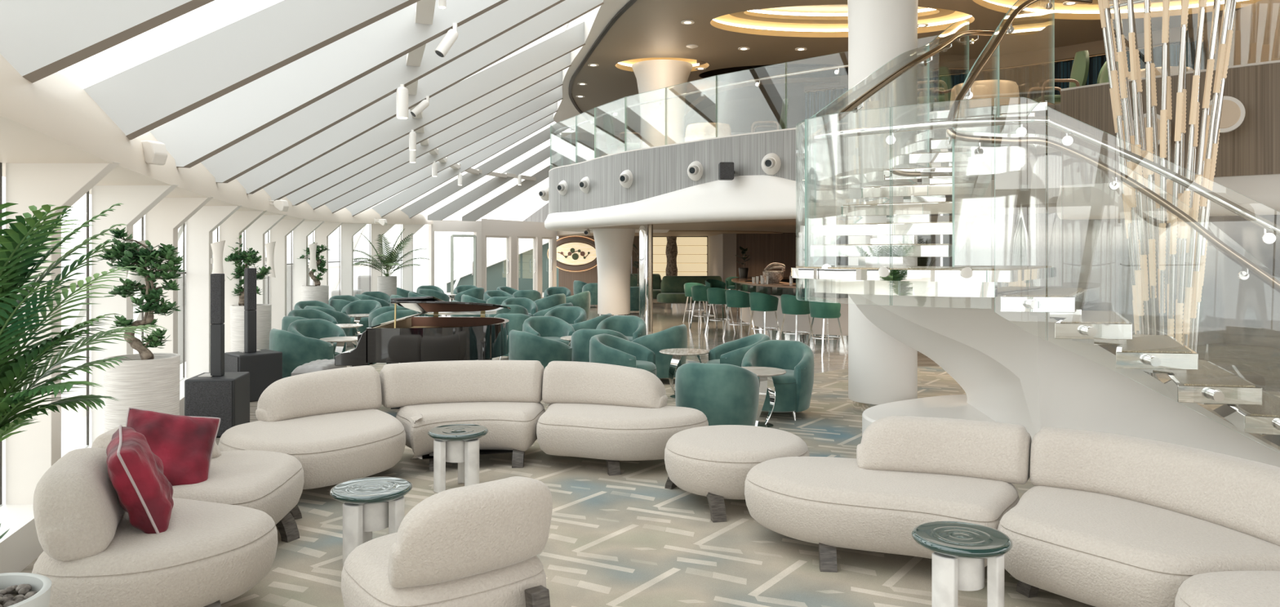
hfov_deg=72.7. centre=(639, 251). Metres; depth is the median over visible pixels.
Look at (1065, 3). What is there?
recessed light
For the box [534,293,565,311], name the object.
tub chair
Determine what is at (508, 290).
tub chair
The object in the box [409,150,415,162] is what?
spotlight
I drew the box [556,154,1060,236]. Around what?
ceiling
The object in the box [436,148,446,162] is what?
trim
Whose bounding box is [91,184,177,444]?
trim
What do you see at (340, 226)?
window
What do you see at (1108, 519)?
module
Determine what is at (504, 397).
module
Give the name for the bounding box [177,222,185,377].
window
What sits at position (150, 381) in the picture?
pot
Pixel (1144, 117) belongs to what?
diffuser
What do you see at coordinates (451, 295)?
cocktail table
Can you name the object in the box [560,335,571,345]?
cocktail table
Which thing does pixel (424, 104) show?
spotlight
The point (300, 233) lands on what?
trim
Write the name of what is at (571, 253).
wall art
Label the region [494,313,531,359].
tub chair
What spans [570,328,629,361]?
tub chair
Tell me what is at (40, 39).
trim
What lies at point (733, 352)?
tub chair
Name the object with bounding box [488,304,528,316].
tub chair
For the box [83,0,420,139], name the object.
skylight window
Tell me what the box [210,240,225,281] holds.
lamp
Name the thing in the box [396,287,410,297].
tub chair
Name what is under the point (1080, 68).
dining chair
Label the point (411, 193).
window
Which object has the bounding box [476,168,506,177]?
trim
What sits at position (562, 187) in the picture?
spotlight
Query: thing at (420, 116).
trim
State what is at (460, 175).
spotlight
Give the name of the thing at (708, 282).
bar stool
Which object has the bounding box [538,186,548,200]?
spotlight
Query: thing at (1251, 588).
module
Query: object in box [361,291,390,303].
tub chair
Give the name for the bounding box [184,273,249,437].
speaker
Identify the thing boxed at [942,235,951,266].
wall
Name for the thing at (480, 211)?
trim
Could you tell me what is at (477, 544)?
lounge chair
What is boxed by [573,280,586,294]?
tub chair
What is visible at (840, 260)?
wall
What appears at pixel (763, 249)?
wall
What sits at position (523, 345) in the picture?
tub chair
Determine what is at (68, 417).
deck
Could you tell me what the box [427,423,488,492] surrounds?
side table
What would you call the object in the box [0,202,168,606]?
potted palm
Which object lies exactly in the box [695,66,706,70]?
recessed light
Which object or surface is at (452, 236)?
door
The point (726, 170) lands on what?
wall speaker
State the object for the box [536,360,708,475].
module
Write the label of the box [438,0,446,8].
spotlight
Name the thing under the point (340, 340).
cocktail table
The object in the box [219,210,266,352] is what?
trim
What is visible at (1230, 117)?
diffuser
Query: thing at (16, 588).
pot
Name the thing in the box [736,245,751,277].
rubber plant
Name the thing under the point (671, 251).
trunk
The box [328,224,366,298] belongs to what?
strut
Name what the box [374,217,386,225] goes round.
speaker
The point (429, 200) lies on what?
trim
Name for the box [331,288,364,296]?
locker
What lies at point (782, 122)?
dining chair
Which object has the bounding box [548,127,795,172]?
trim
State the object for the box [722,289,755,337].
bar stool
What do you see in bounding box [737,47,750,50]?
recessed light
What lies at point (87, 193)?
window
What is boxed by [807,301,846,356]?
bar stool
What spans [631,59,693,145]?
column
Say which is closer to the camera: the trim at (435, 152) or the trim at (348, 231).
the trim at (435, 152)
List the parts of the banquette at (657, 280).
backrest, seat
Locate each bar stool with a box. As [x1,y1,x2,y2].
[683,282,706,322]
[689,284,715,329]
[703,279,727,315]
[704,287,735,333]
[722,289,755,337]
[724,276,739,310]
[747,292,782,339]
[778,293,816,349]
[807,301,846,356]
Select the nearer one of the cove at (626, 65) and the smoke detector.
the smoke detector
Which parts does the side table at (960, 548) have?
leg, glass, leg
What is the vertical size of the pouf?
0.413 m
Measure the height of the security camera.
0.206 m
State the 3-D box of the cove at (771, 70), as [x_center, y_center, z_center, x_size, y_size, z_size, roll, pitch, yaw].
[3.000,-3.930,18.400,3.760,0.360,2.211,0,0,0]
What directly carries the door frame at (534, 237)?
in the wall at (490, 227)
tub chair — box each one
[269,328,333,377]
[281,315,310,330]
[287,308,337,324]
[287,318,346,354]
[293,300,335,310]
[304,305,351,346]
[328,294,359,305]
[329,298,351,311]
[341,299,381,336]
[354,293,390,306]
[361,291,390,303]
[368,305,410,327]
[371,309,419,326]
[390,294,425,316]
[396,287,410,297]
[408,291,439,316]
[416,284,444,293]
[417,288,449,316]
[450,299,488,316]
[453,284,477,293]
[453,287,484,302]
[461,293,486,315]
[483,289,514,300]
[486,296,511,315]
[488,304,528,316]
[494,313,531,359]
[496,286,519,295]
[501,297,537,316]
[508,329,572,368]
[512,289,541,301]
[522,315,574,346]
[532,302,573,315]
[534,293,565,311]
[543,286,571,297]
[544,306,586,324]
[565,290,590,318]
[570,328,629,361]
[571,312,612,331]
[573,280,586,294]
[582,282,597,304]
[589,333,656,375]
[595,315,646,341]
[630,286,639,311]
[631,324,687,384]
[675,362,759,425]
[706,333,770,366]
[741,339,814,420]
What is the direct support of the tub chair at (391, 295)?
on the floor at (625, 539)
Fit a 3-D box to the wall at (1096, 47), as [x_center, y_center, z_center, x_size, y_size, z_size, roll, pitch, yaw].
[6.439,-3.625,16.963,7.148,0.250,0.409,0,0,40]
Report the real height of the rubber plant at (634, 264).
1.947 m
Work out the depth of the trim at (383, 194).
20.93 m
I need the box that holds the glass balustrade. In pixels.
[1110,0,1186,71]
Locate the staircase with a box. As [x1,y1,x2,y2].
[791,0,1279,466]
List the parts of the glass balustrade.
handrail, glass panel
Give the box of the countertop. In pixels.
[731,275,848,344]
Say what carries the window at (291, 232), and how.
attached to the trim at (20, 545)
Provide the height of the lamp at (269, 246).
0.545 m
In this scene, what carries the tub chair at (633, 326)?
on the floor at (625, 539)
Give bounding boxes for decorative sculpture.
[1097,0,1236,381]
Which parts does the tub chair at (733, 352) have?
seat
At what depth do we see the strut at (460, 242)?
30.02 m
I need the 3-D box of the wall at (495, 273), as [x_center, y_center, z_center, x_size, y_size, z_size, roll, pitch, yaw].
[-4.750,0.550,36.100,6.500,2.400,0.200,0,0,0]
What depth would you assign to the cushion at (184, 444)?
4.63 m
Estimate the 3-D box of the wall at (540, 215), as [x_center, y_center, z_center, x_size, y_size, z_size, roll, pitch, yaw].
[-2.350,-2.300,30.250,3.700,2.700,0.100,0,0,0]
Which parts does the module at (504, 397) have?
leg, backrest, seat, leg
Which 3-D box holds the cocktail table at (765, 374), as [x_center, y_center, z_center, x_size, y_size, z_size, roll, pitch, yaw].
[1.097,1.382,8.200,0.564,0.520,0.564,0,0,-17]
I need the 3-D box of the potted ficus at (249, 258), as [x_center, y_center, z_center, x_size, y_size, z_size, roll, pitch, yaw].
[-5.155,0.717,11.501,0.604,1.865,0.499,0,0,3]
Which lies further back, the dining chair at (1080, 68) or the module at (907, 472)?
the dining chair at (1080, 68)
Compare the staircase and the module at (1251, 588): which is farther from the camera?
the staircase
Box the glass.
[755,275,759,283]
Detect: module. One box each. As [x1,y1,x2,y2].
[31,447,277,606]
[91,424,304,542]
[217,364,405,488]
[379,360,545,471]
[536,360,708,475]
[744,415,1031,571]
[997,426,1279,606]
[1174,569,1279,606]
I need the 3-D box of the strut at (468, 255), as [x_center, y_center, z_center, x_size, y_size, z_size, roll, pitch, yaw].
[-6.216,0.225,31.057,1.546,2.991,0.312,0,0,-6]
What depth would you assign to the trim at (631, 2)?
15.66 m
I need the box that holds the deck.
[2,284,543,466]
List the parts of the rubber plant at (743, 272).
pot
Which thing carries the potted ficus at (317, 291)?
on the floor at (664, 317)
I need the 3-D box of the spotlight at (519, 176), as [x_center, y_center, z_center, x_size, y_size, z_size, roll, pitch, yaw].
[-3.600,-2.143,26.000,0.114,0.333,0.114,0,0,0]
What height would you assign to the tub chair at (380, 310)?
0.723 m
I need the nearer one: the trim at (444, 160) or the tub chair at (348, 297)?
the tub chair at (348, 297)
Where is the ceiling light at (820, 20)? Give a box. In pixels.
[710,4,974,37]
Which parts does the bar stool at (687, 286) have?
leg, leg, backrest, leg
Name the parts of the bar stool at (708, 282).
backrest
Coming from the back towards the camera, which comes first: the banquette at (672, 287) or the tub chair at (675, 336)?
the banquette at (672, 287)
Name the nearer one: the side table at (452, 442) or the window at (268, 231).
the side table at (452, 442)
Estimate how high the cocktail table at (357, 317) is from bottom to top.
0.520 m
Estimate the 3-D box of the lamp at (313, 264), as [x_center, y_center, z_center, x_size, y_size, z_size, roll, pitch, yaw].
[-5.670,0.086,15.059,0.180,0.471,0.112,0,0,0]
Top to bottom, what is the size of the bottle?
0.220 m
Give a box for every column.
[592,228,635,315]
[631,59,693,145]
[847,0,918,413]
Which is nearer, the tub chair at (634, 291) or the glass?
the glass
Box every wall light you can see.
[1133,113,1159,146]
[1202,96,1245,133]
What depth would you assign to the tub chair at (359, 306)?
16.36 m
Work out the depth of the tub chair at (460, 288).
23.61 m
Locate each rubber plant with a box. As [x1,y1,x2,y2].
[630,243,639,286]
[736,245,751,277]
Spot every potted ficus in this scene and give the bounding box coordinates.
[95,226,186,431]
[224,235,271,351]
[297,242,329,304]
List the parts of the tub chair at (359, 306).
seat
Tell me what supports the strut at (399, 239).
on the deck
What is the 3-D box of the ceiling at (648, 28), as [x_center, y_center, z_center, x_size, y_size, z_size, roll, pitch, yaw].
[4.170,-3.750,11.500,11.660,0.001,37.000,0,0,0]
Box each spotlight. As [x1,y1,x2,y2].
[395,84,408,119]
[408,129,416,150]
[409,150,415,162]
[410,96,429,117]
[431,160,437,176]
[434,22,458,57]
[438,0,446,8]
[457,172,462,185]
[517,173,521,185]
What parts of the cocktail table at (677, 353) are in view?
ribbon leg, ribbon leg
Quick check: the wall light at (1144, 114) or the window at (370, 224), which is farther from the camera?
the window at (370, 224)
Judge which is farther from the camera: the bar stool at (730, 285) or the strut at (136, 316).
the bar stool at (730, 285)
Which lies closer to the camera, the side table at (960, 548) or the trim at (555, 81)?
the side table at (960, 548)
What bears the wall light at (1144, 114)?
attached to the wall at (1253, 148)
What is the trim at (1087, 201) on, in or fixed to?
attached to the wall at (1253, 148)
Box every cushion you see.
[106,424,173,533]
[125,406,220,485]
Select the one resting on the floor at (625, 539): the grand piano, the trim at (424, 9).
the grand piano
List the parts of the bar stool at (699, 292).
leg, leg, backrest, leg, leg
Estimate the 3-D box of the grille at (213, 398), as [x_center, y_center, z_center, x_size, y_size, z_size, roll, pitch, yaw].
[-3.804,1.390,7.677,0.380,0.480,0.012,0,0,-9]
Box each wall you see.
[61,261,395,336]
[428,219,481,287]
[446,239,558,292]
[476,218,556,297]
[523,202,548,222]
[548,128,921,213]
[558,235,631,295]
[565,13,585,30]
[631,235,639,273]
[707,233,736,306]
[731,132,751,135]
[736,232,795,290]
[804,26,1181,92]
[835,235,940,266]
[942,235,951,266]
[1060,62,1279,185]
[1138,0,1279,69]
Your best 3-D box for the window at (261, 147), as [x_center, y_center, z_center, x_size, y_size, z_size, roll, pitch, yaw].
[-2.299,-2.415,9.883,5.310,3.470,0.083,0,0,-34]
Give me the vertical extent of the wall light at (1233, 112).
0.340 m
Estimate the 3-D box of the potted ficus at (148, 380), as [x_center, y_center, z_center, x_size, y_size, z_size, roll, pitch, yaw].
[-3.368,0.742,5.895,0.467,1.815,0.450,0,0,33]
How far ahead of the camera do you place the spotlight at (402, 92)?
9.56 m
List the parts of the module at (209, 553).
backrest, seat, leg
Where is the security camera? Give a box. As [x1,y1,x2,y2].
[583,227,590,235]
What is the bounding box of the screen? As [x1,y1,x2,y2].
[653,235,707,279]
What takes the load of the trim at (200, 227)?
on the floor at (664, 317)
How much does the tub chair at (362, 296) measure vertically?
0.723 m
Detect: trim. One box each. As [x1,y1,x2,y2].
[0,0,215,83]
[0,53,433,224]
[0,361,190,573]
[5,161,119,503]
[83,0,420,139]
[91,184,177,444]
[145,196,213,353]
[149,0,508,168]
[186,204,241,377]
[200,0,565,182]
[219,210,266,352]
[235,0,604,194]
[245,213,286,303]
[262,22,585,200]
[270,218,306,329]
[293,220,325,309]
[306,70,563,209]
[315,222,342,284]
[324,85,563,213]
[341,223,366,295]
[345,102,557,216]
[371,223,395,291]
[400,126,550,217]
[402,223,425,291]
[404,80,417,94]
[406,44,426,66]
[409,104,422,118]
[415,0,435,24]
[415,111,424,133]
[420,138,428,145]
[427,145,550,220]
[428,148,438,155]
[434,235,558,286]
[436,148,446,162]
[445,156,459,168]
[457,164,479,174]
[462,164,550,221]
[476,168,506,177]
[504,173,536,180]
[544,174,946,232]
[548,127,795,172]
[568,0,637,113]
[715,76,848,104]
[1056,173,1279,219]
[1060,60,1279,91]
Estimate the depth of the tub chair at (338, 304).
16.67 m
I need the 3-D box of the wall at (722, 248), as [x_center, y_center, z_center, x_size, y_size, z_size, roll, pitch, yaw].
[2.650,0.500,28.650,0.400,2.300,5.900,0,0,0]
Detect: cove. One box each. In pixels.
[615,57,709,71]
[696,59,848,82]
[972,0,1262,19]
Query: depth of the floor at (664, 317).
17.08 m
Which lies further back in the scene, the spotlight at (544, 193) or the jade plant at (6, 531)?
the spotlight at (544, 193)
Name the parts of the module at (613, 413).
backrest, leg, seat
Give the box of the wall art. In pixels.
[546,235,596,271]
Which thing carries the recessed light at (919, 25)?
in the ceiling at (648, 28)
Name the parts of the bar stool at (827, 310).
leg, leg, backrest, leg, leg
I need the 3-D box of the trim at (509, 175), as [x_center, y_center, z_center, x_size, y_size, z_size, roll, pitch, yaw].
[-3.616,-2.236,26.160,0.150,0.128,1.338,0,0,33]
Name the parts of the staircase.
glass panel, glass panel, glass panel, handrail, glass panel, glass panel, glass panel, glass panel, glass panel, glass panel, handrail, handrail, glass panel, glass panel, glass panel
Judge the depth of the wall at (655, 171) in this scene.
14.67 m
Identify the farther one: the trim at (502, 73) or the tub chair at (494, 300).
the tub chair at (494, 300)
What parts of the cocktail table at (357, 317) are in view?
ribbon leg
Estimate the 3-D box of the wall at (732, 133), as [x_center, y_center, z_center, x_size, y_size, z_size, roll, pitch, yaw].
[3.500,-2.690,27.600,12.000,2.120,0.200,0,0,0]
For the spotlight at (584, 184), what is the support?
attached to the wall at (655, 171)
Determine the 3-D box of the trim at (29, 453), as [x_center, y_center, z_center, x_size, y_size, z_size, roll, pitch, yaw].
[-3.277,0.572,4.942,0.598,2.156,0.085,0,0,0]
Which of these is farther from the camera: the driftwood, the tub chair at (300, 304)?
the driftwood
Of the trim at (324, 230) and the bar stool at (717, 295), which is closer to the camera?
the bar stool at (717, 295)
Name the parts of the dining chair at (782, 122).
armrest, armrest, backrest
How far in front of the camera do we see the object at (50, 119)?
4.85 m
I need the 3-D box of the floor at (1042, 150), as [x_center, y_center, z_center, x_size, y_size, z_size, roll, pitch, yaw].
[3.720,-1.365,18.500,11.560,0.530,23.000,0,0,0]
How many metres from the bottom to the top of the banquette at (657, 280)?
0.930 m
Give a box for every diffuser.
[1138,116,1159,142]
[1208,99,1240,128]
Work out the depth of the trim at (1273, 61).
8.61 m
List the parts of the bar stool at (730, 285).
seat, backrest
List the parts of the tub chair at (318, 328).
seat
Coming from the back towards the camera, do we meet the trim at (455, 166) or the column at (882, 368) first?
the trim at (455, 166)
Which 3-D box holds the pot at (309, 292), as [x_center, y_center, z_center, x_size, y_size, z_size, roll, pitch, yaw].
[-6.278,1.157,16.800,0.500,0.985,0.500,0,0,0]
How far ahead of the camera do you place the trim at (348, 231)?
20.20 m
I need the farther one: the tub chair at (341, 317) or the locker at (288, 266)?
the locker at (288, 266)
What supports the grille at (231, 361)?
attached to the speaker at (264, 366)
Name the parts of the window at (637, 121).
glass panel, glass panel, glass panel, glass panel, glass panel, handrail, glass panel, glass panel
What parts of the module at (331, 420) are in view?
seat, backrest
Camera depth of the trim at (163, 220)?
8.10 m
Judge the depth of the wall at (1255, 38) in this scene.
13.22 m
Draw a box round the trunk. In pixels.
[665,235,677,275]
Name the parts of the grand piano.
key arm, iron frame, lid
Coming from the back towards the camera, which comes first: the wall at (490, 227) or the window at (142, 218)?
the wall at (490, 227)
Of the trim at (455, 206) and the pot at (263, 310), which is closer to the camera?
the pot at (263, 310)
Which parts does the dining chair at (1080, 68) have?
seat, armrest, armrest, backrest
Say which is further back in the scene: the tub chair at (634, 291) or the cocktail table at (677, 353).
the tub chair at (634, 291)
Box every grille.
[186,380,231,435]
[224,354,238,371]
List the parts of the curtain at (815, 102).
rail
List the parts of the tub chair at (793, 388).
seat, leg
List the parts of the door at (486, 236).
handle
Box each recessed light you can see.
[587,63,598,66]
[680,20,694,24]
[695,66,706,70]
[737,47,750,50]
[795,47,807,50]
[917,23,928,27]
[1062,1,1079,5]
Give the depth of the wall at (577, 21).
16.82 m
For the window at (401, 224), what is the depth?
23.37 m
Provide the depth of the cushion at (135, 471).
3.78 m
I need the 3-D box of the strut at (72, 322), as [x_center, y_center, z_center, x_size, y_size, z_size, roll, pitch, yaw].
[-6.059,0.225,9.557,1.546,2.991,0.312,0,0,-6]
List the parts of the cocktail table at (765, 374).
ribbon leg, ribbon leg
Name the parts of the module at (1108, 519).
leg, seat, backrest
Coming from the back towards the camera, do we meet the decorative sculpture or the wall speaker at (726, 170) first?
the wall speaker at (726, 170)
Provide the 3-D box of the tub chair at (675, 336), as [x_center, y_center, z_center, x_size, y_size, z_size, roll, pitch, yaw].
[0.231,1.283,11.003,0.735,0.723,0.718,0,0,22]
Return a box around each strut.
[61,265,91,357]
[133,222,186,331]
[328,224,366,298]
[382,232,402,275]
[438,231,466,288]
[448,215,488,298]
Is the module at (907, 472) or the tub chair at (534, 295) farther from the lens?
the tub chair at (534, 295)
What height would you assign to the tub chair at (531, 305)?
0.723 m
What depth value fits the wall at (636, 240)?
31.50 m
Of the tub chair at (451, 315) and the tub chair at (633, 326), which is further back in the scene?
the tub chair at (451, 315)
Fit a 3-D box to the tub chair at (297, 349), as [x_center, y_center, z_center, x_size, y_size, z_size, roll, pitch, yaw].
[-4.080,1.283,10.506,0.735,0.723,0.718,0,0,-42]
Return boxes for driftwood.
[764,262,785,271]
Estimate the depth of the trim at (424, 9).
7.47 m
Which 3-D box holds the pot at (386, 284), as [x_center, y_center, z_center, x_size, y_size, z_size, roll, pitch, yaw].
[-5.963,1.120,20.500,0.446,1.060,0.446,0,0,0]
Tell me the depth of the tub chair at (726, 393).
7.13 m
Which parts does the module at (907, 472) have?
leg, seat, backrest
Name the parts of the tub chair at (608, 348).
seat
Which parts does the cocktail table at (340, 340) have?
ribbon leg, ribbon leg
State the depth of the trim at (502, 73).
13.86 m
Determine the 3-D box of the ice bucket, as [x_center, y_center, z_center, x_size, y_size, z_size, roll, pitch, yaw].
[2.620,0.509,17.100,0.420,0.240,0.420,0,0,0]
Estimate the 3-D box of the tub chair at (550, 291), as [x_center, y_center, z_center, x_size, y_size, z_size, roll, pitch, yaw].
[-2.115,1.283,22.291,0.718,0.723,0.735,0,0,-5]
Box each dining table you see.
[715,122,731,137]
[1128,66,1193,79]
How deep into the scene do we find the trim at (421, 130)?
15.18 m
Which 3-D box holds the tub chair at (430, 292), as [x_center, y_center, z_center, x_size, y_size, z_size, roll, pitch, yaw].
[-5.130,1.283,21.608,0.718,0.723,0.735,0,0,30]
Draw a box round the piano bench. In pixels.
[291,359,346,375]
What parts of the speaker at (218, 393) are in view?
handle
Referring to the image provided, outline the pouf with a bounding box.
[664,424,809,521]
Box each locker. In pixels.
[177,273,186,363]
[265,263,310,315]
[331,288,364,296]
[357,275,371,292]
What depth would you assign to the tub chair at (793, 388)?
8.57 m
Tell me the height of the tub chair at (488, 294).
0.723 m
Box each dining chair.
[751,98,788,133]
[1041,50,1088,104]
[1097,62,1119,84]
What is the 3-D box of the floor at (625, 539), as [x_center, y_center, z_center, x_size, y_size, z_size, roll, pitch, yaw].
[2.189,1.646,7.111,11.494,0.008,28.416,0,0,-10]
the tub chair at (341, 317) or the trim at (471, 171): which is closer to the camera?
the tub chair at (341, 317)
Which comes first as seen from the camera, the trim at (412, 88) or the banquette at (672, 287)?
the trim at (412, 88)
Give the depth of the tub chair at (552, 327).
12.30 m
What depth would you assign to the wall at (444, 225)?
25.33 m
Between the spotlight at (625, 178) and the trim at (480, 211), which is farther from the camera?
the trim at (480, 211)
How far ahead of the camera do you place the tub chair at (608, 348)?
9.36 m
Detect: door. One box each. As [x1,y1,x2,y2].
[450,234,475,301]
[485,235,509,291]
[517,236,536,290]
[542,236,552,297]
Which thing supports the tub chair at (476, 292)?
on the floor at (664, 317)
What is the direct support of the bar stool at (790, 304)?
on the floor at (664, 317)
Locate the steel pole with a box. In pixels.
[639,224,653,331]
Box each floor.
[20,298,1279,572]
[220,346,1279,606]
[1031,103,1060,156]
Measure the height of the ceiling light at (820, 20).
0.360 m
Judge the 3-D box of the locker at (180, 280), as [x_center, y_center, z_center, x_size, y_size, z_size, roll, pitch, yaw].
[-6.914,1.024,13.400,1.000,1.353,0.600,0,0,0]
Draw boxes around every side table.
[329,475,412,566]
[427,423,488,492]
[911,520,1013,606]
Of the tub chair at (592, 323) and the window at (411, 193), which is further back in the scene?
the window at (411, 193)
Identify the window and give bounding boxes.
[0,162,2,504]
[61,191,89,444]
[89,216,143,343]
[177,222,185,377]
[243,231,244,287]
[265,231,268,303]
[285,35,937,205]
[286,231,292,310]
[328,226,340,295]
[340,223,370,291]
[372,113,554,217]
[384,224,402,288]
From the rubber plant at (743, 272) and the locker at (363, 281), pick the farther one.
the locker at (363, 281)
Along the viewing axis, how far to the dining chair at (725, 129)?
16.19 m
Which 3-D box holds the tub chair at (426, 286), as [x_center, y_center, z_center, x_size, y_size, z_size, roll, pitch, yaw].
[-5.590,1.283,23.192,0.718,0.723,0.735,0,0,-30]
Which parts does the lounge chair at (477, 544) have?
seat, backrest, leg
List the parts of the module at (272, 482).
backrest, seat, leg, leg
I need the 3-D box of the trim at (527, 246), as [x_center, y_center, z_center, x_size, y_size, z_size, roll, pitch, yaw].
[-5.750,0.250,35.800,5.630,2.525,0.400,0,0,0]
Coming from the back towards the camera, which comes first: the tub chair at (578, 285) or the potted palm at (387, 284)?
the tub chair at (578, 285)
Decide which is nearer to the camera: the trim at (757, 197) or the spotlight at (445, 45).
the spotlight at (445, 45)
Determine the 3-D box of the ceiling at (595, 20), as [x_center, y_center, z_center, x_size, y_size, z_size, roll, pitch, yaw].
[-0.073,-4.000,11.670,2.375,0.500,37.600,0,0,-5]
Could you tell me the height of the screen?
2.190 m
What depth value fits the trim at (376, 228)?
21.80 m
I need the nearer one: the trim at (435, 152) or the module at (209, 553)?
the module at (209, 553)
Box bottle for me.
[789,272,792,284]
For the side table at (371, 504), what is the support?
on the floor at (625, 539)
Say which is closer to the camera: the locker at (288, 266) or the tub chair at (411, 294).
the locker at (288, 266)
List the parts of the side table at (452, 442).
leg, glass, leg, leg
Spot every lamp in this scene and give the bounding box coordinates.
[126,240,148,285]
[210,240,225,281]
[264,241,275,277]
[307,242,317,269]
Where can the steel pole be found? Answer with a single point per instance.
(646, 231)
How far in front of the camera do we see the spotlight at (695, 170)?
13.81 m
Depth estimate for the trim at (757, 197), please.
13.76 m
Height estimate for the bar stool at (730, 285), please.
0.932 m
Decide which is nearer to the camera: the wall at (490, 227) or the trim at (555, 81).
the trim at (555, 81)
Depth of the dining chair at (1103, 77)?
12.61 m
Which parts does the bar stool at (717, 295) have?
leg, backrest, leg, leg, leg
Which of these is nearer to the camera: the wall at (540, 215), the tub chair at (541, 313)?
the tub chair at (541, 313)
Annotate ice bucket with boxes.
[762,271,783,283]
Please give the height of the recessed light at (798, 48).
0.016 m
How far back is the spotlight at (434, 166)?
19.03 m
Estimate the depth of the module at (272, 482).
4.79 m
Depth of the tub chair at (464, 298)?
18.28 m
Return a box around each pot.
[0,572,51,606]
[103,352,180,431]
[230,303,271,351]
[301,284,328,304]
[377,275,396,295]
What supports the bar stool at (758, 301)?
on the floor at (664, 317)
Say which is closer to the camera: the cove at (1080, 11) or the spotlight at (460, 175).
the cove at (1080, 11)
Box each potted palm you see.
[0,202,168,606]
[352,228,427,295]
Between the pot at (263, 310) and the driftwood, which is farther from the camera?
the driftwood
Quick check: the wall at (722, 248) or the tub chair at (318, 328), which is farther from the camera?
the wall at (722, 248)
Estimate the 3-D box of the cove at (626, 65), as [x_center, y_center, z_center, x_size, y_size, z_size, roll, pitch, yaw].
[0.450,-3.930,17.600,2.180,0.360,1.780,0,0,0]
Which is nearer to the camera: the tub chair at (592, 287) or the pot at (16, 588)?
the pot at (16, 588)
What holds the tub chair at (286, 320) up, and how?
on the floor at (625, 539)
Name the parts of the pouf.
leg, leg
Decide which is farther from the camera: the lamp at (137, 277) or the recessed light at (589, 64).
the recessed light at (589, 64)
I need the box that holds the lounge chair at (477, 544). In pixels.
[341,475,552,606]
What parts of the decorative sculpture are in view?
rod, rod, rod, rod, rod, rod, rod, rod, rod, rod, rod, rod, rod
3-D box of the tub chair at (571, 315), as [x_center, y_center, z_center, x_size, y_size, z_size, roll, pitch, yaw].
[-1.236,1.283,14.291,0.718,0.723,0.735,0,0,10]
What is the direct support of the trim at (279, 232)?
on the floor at (664, 317)
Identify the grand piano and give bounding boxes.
[334,296,511,408]
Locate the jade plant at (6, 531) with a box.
[0,523,9,538]
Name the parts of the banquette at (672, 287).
seat, backrest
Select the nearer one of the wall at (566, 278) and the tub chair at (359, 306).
the tub chair at (359, 306)
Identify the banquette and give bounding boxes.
[630,273,662,298]
[657,275,722,308]
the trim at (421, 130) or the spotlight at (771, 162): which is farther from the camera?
the trim at (421, 130)
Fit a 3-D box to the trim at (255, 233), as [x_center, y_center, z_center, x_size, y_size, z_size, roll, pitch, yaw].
[-5.687,0.545,13.242,0.598,2.211,0.085,0,0,0]
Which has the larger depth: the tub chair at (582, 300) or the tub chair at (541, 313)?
the tub chair at (582, 300)
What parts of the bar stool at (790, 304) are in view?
leg, backrest, leg, leg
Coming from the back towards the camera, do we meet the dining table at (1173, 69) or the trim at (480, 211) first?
the trim at (480, 211)
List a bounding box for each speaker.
[141,140,167,164]
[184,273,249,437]
[224,267,282,401]
[268,198,288,211]
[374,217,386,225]
[718,162,734,180]
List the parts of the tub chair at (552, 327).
seat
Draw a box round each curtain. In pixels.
[804,40,1204,119]
[1035,213,1279,391]
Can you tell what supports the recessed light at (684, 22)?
in the ceiling at (648, 28)
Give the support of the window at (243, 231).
attached to the trim at (20, 545)
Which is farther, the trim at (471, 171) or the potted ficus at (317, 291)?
the trim at (471, 171)
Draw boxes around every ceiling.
[553,0,630,122]
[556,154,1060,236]
[571,0,1243,132]
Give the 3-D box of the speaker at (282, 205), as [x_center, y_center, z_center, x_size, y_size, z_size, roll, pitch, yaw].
[-4.972,-0.635,11.912,0.316,0.180,0.112,0,0,18]
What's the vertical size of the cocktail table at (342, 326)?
0.520 m
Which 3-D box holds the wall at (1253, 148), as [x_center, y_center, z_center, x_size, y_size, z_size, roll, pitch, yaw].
[6.896,-1.225,7.922,5.553,1.070,0.873,0,0,29]
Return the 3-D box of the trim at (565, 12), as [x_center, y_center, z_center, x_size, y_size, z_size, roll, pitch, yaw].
[-2.791,-2.420,11.685,5.409,3.460,0.084,0,0,-33]
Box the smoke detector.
[686,44,697,48]
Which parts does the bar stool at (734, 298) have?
leg, leg, backrest, leg, leg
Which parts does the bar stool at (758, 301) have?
leg, backrest, leg, leg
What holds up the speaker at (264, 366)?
on the floor at (664, 317)
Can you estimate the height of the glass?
0.140 m
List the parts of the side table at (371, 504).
leg, leg, glass, leg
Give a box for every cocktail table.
[320,336,357,359]
[336,323,363,336]
[347,313,369,344]
[446,293,456,315]
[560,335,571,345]
[659,347,709,398]
[742,366,786,427]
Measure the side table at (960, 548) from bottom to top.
0.408 m
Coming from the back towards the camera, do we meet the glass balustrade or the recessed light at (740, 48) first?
the recessed light at (740, 48)

